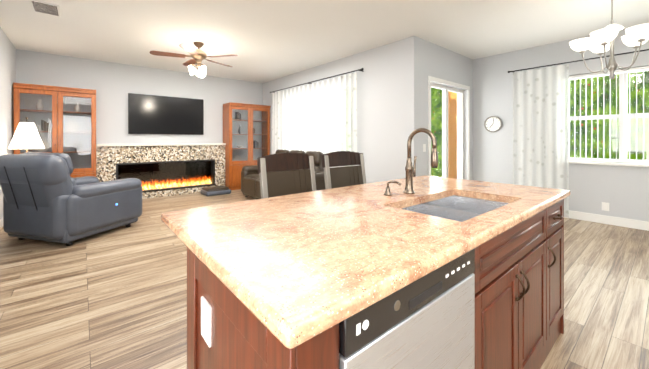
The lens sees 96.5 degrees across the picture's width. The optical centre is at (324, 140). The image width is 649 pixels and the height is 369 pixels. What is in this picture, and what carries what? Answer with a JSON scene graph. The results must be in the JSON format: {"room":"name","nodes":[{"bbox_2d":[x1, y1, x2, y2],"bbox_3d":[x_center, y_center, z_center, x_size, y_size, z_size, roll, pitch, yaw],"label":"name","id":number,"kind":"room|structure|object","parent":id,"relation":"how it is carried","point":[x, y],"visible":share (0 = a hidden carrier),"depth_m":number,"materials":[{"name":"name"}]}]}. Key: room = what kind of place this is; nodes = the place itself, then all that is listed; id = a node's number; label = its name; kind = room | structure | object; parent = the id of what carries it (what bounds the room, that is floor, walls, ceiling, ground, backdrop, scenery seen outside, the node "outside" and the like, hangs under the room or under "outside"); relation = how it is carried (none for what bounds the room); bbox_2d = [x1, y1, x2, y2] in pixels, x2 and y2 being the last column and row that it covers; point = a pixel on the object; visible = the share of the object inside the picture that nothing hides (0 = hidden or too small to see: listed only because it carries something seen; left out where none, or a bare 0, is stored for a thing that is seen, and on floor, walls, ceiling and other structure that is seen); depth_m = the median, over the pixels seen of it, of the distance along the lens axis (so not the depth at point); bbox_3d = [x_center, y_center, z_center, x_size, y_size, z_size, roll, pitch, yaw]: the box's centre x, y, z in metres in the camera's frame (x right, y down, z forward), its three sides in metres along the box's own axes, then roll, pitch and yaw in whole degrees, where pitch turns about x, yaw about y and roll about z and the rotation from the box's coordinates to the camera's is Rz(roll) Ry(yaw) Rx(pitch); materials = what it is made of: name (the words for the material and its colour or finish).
{"room":"living room","nodes":[
{"label":"living room","id":0,"kind":"room"},
{"bbox_2d":[0,27,15,218],"bbox_3d":[-2.070,-0.177,0.957,0.200,2.800,10.820,0,0,-40],"label":"wall","id":1,"kind":"structure","parent":0,"point":[7,49],"depth_m":4.37,"materials":[{"name":"grey paint"}]},
{"bbox_2d":[0,217,2,228],"bbox_3d":[-1.988,1.163,1.027,0.014,0.120,10.420,0,0,-40],"label":"baseboard","id":2,"kind":"structure","parent":1,"relation":"attached to","point":[1,220],"depth_m":4.03,"materials":[{"name":"white"}]},
{"bbox_2d":[16,49,263,143],"bbox_3d":[-3.511,-0.182,6.675,4.908,2.800,0.200,0,0,-40],"label":"wall","id":3,"kind":"structure","parent":0,"point":[112,83],"depth_m":6.03,"materials":[{"name":"grey paint"}]},
{"bbox_2d":[128,93,203,134],"bbox_3d":[-3.504,-0.557,6.510,1.510,0.850,0.050,0,0,-40],"label":"tv","id":4,"kind":"object","parent":3,"relation":"attached to","point":[151,114],"visible":1,"depth_m":6.44,"materials":[{"name":"black plastic"}]},
{"bbox_2d":[0,189,648,368],"bbox_3d":[0.594,1.271,3.188,7.148,0.100,10.820,0,0,-40],"label":"floor","id":5,"kind":"structure","parent":0,"point":[115,298],"depth_m":2.25,"materials":[{"name":"brown wood"}]},
{"bbox_2d":[13,83,95,177],"bbox_3d":[-4.758,0.145,5.179,1.054,2.150,0.475,0,0,-40],"label":"china cabinet","id":6,"kind":"object","parent":5,"relation":"on","point":[63,119],"visible":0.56,"depth_m":5.21,"materials":[{"name":"brown wood"}]},
{"bbox_2d":[0,152,141,245],"bbox_3d":[-3.270,0.685,3.788,1.061,1.072,1.227,0,0,15],"label":"recliner","id":7,"kind":"object","parent":5,"relation":"on","point":[46,197],"visible":1,"depth_m":3.33,"materials":[{"name":"grey leather"}]},
{"bbox_2d":[96,143,225,198],"bbox_3d":[-3.457,0.646,6.409,2.502,1.145,0.262,0,0,-40],"label":"fireplace","id":8,"kind":"object","parent":5,"relation":"on","point":[159,170],"visible":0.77,"depth_m":6.36,"materials":[{"name":"stone"}]},
{"bbox_2d":[200,186,230,195],"bbox_3d":[-2.469,1.143,6.590,0.560,0.150,0.470,0,0,-40],"label":"floor cushion","id":9,"kind":"object","parent":5,"relation":"on","point":[214,190],"visible":1,"depth_m":6.44,"materials":[{"name":"grey fabric"}]},
{"bbox_2d":[223,102,270,189],"bbox_3d":[-1.998,0.153,7.488,1.104,2.130,0.475,0,0,-40],"label":"china cabinet","id":10,"kind":"object","parent":5,"relation":"on","point":[246,133],"visible":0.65,"depth_m":7.36,"materials":[{"name":"brown wood"}]},
{"bbox_2d":[241,149,329,198],"bbox_3d":[-0.774,0.712,5.745,1.036,1.013,2.120,0,0,-40],"label":"sofa","id":11,"kind":"object","parent":5,"relation":"on","point":[250,181],"visible":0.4,"depth_m":5.71,"materials":[{"name":"brown leather"}]},
{"bbox_2d":[257,153,316,198],"bbox_3d":[-0.152,0.659,2.044,0.490,1.126,0.503,0,0,-40],"label":"bar stool","id":12,"kind":"object","parent":5,"relation":"on","point":[275,183],"visible":0.19,"depth_m":2.17,"materials":[{"name":"brown leather"}]},
{"bbox_2d":[321,151,366,188],"bbox_3d":[0.300,0.659,2.422,0.490,1.126,0.503,0,0,-40],"label":"bar stool","id":13,"kind":"object","parent":5,"relation":"on","point":[336,175],"visible":0.12,"depth_m":2.55,"materials":[{"name":"brown leather"}]},
{"bbox_2d":[187,195,569,368],"bbox_3d":[0.453,0.788,1.501,2.052,0.870,0.925,0,0,-40],"label":"kitchen island","id":14,"kind":"object","parent":5,"relation":"on","point":[434,272],"depth_m":0.92,"materials":[{"name":"wood"}]},
{"bbox_2d":[161,175,570,358],"bbox_3d":[0.420,0.377,1.540,2.100,0.128,1.017,0,0,-40],"label":"island countertop","id":15,"kind":"structure","parent":14,"relation":"on","point":[297,264],"depth_m":0.91,"materials":[{"name":"beige stone"}]},
{"bbox_2d":[384,128,437,195],"bbox_3d":[0.498,0.121,1.635,0.237,0.382,0.241,0,0,-40],"label":"faucet","id":16,"kind":"object","parent":15,"relation":"on","point":[410,169],"visible":1,"depth_m":1.69,"materials":[{"name":"brown metal"}]},
{"bbox_3d":[-4.575,0.925,4.456,0.410,0.590,0.410,0,0,-40],"label":"side table","id":17,"kind":"object","parent":5,"relation":"on","visible":0},
{"bbox_2d":[8,117,44,152],"bbox_3d":[-4.575,0.137,4.455,0.400,0.984,0.400,0,0,-40],"label":"table lamp","id":18,"kind":"object","parent":17,"relation":"on","point":[26,136],"visible":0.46,"depth_m":4.36,"materials":[{"name":"white fabric"},{"name":"bronze"}]},
{"bbox_2d":[0,0,648,82],"bbox_3d":[0.594,-1.629,3.185,7.148,0.100,10.820,0,0,-40],"label":"ceiling","id":19,"kind":"structure","parent":0,"point":[266,40],"depth_m":4.06,"materials":[{"name":"white paint"}]},
{"bbox_2d":[29,0,60,16],"bbox_3d":[-3.323,-1.572,3.455,0.250,0.012,0.380,0,0,-40],"label":"ceiling vent","id":20,"kind":"object","parent":19,"relation":"in","point":[45,8],"visible":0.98,"depth_m":3.44,"materials":[{"name":"white metal"}]},
{"bbox_2d":[150,42,237,77],"bbox_3d":[-2.083,-1.311,4.744,1.318,0.536,1.273,0,0,-40],"label":"ceiling fan","id":21,"kind":"object","parent":19,"relation":"hanging from","point":[198,55],"visible":1,"depth_m":4.62,"materials":[{"name":"brown metal"}]},
{"bbox_2d":[569,0,648,78],"bbox_3d":[3.049,-1.113,3.089,0.674,0.929,0.676,0,0,-40],"label":"chandelier","id":22,"kind":"object","parent":19,"relation":"hanging from","point":[601,41],"visible":1,"depth_m":3.06,"materials":[{"name":"white glass"}]},
{"bbox_2d":[264,36,423,182],"bbox_3d":[-0.107,-0.181,6.275,0.200,2.800,4.785,0,0,-40],"label":"wall","id":23,"kind":"structure","parent":0,"point":[392,97],"depth_m":4.79,"materials":[{"name":"grey paint"}]},
{"bbox_2d":[270,68,363,167],"bbox_3d":[-0.335,-0.027,6.256,0.171,2.452,3.224,0,0,-40],"label":"curtain","id":24,"kind":"object","parent":23,"relation":"hanging from","point":[321,116],"visible":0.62,"depth_m":5.95,"materials":[{"name":"white fabric"}]},
{"bbox_2d":[424,40,471,179],"bbox_3d":[2.141,-0.180,5.165,1.800,2.800,0.200,0,0,-40],"label":"wall","id":25,"kind":"structure","parent":0,"point":[439,62],"depth_m":5.12,"materials":[{"name":"grey paint"}]},
{"bbox_2d":[431,83,463,178],"bbox_3d":[2.160,0.129,5.162,1.324,2.173,0.090,0,0,-40],"label":"sliding door","id":26,"kind":"structure","parent":25,"relation":"in","point":[444,125],"depth_m":5.16,"materials":[{"name":"white"}]},
{"bbox_2d":[428,76,469,179],"bbox_3d":[2.220,0.095,5.091,1.470,2.250,0.016,0,0,-40],"label":"door frame","id":27,"kind":"structure","parent":25,"relation":"attached to","point":[439,80],"depth_m":4.80,"materials":[{"name":"white wood"}]},
{"bbox_2d":[472,27,648,221],"bbox_3d":[4.720,-0.179,3.655,0.218,2.800,5.825,0,0,-40],"label":"wall","id":28,"kind":"structure","parent":0,"point":[625,189],"depth_m":4.70,"materials":[{"name":"grey paint"}]},
{"bbox_2d":[484,116,501,131],"bbox_3d":[3.129,-0.301,5.385,0.034,0.308,0.308,0,0,-40],"label":"clock","id":29,"kind":"object","parent":28,"relation":"attached to","point":[492,123],"visible":1,"depth_m":5.38,"materials":[{"name":"silver metal"}]},
{"bbox_2d":[508,49,648,217],"bbox_3d":[4.414,-0.012,3.775,0.129,2.425,3.580,0,0,-40],"label":"curtain","id":30,"kind":"object","parent":28,"relation":"hanging from","point":[541,127],"visible":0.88,"depth_m":4.76,"materials":[{"name":"white fabric"}]},
{"bbox_2d":[602,202,608,210],"bbox_3d":[4.109,0.970,4.237,0.008,0.120,0.080,0,0,-40],"label":"outlet","id":31,"kind":"object","parent":28,"relation":"attached to","point":[605,206],"visible":1,"depth_m":4.24,"materials":[{"name":"white plastic"}]},
{"bbox_2d":[566,210,648,230],"bbox_3d":[4.712,1.161,3.513,0.014,0.120,5.635,0,0,-40],"label":"baseboard","id":32,"kind":"structure","parent":28,"relation":"attached to","point":[622,222],"depth_m":4.19,"materials":[{"name":"white wood"}]},
{"bbox_2d":[569,70,648,163],"bbox_3d":[4.564,-0.347,3.926,0.060,1.339,2.154,0,0,-40],"label":"nook window","id":33,"kind":"structure","parent":28,"relation":"in","point":[622,116],"depth_m":4.20,"materials":[{"name":"white"}]},
{"bbox_2d":[569,66,648,161],"bbox_3d":[4.495,-0.355,3.869,0.058,1.312,2.140,0,0,-40],"label":"blinds","id":34,"kind":"object","parent":33,"relation":"attached to","point":[636,69],"visible":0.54,"depth_m":4.28,"materials":[{"name":"white"}]},
{"bbox_2d":[569,161,648,166],"bbox_3d":[4.489,0.344,3.864,0.185,0.034,2.240,0,0,-40],"label":"windowsill","id":35,"kind":"structure","parent":28,"relation":"attached to","point":[573,162],"depth_m":4.18,"materials":[{"name":"white wood"}]},
{"label":"outside","id":36,"kind":"structure","parent":0,"visible":0},
{"bbox_3d":[0.622,1.409,5.545,32.000,0.120,32.000,0,0,-40],"label":"ground","id":37,"kind":"structure","parent":36,"visible":0},
{"bbox_2d":[448,91,456,177],"bbox_3d":[1.761,-0.098,8.094,4.980,2.870,4.750,0,0,-40],"label":"lanai","id":38,"kind":"object","parent":37,"relation":"on","point":[452,165],"depth_m":6.62,"materials":[{"name":"orange wood"}]},
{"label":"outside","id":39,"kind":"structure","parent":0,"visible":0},
{"bbox_2d":[431,71,648,176],"bbox_3d":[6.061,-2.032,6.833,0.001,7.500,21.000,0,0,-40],"label":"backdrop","id":40,"kind":"structure","parent":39,"point":[609,148],"depth_m":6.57,"materials":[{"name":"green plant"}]}
]}

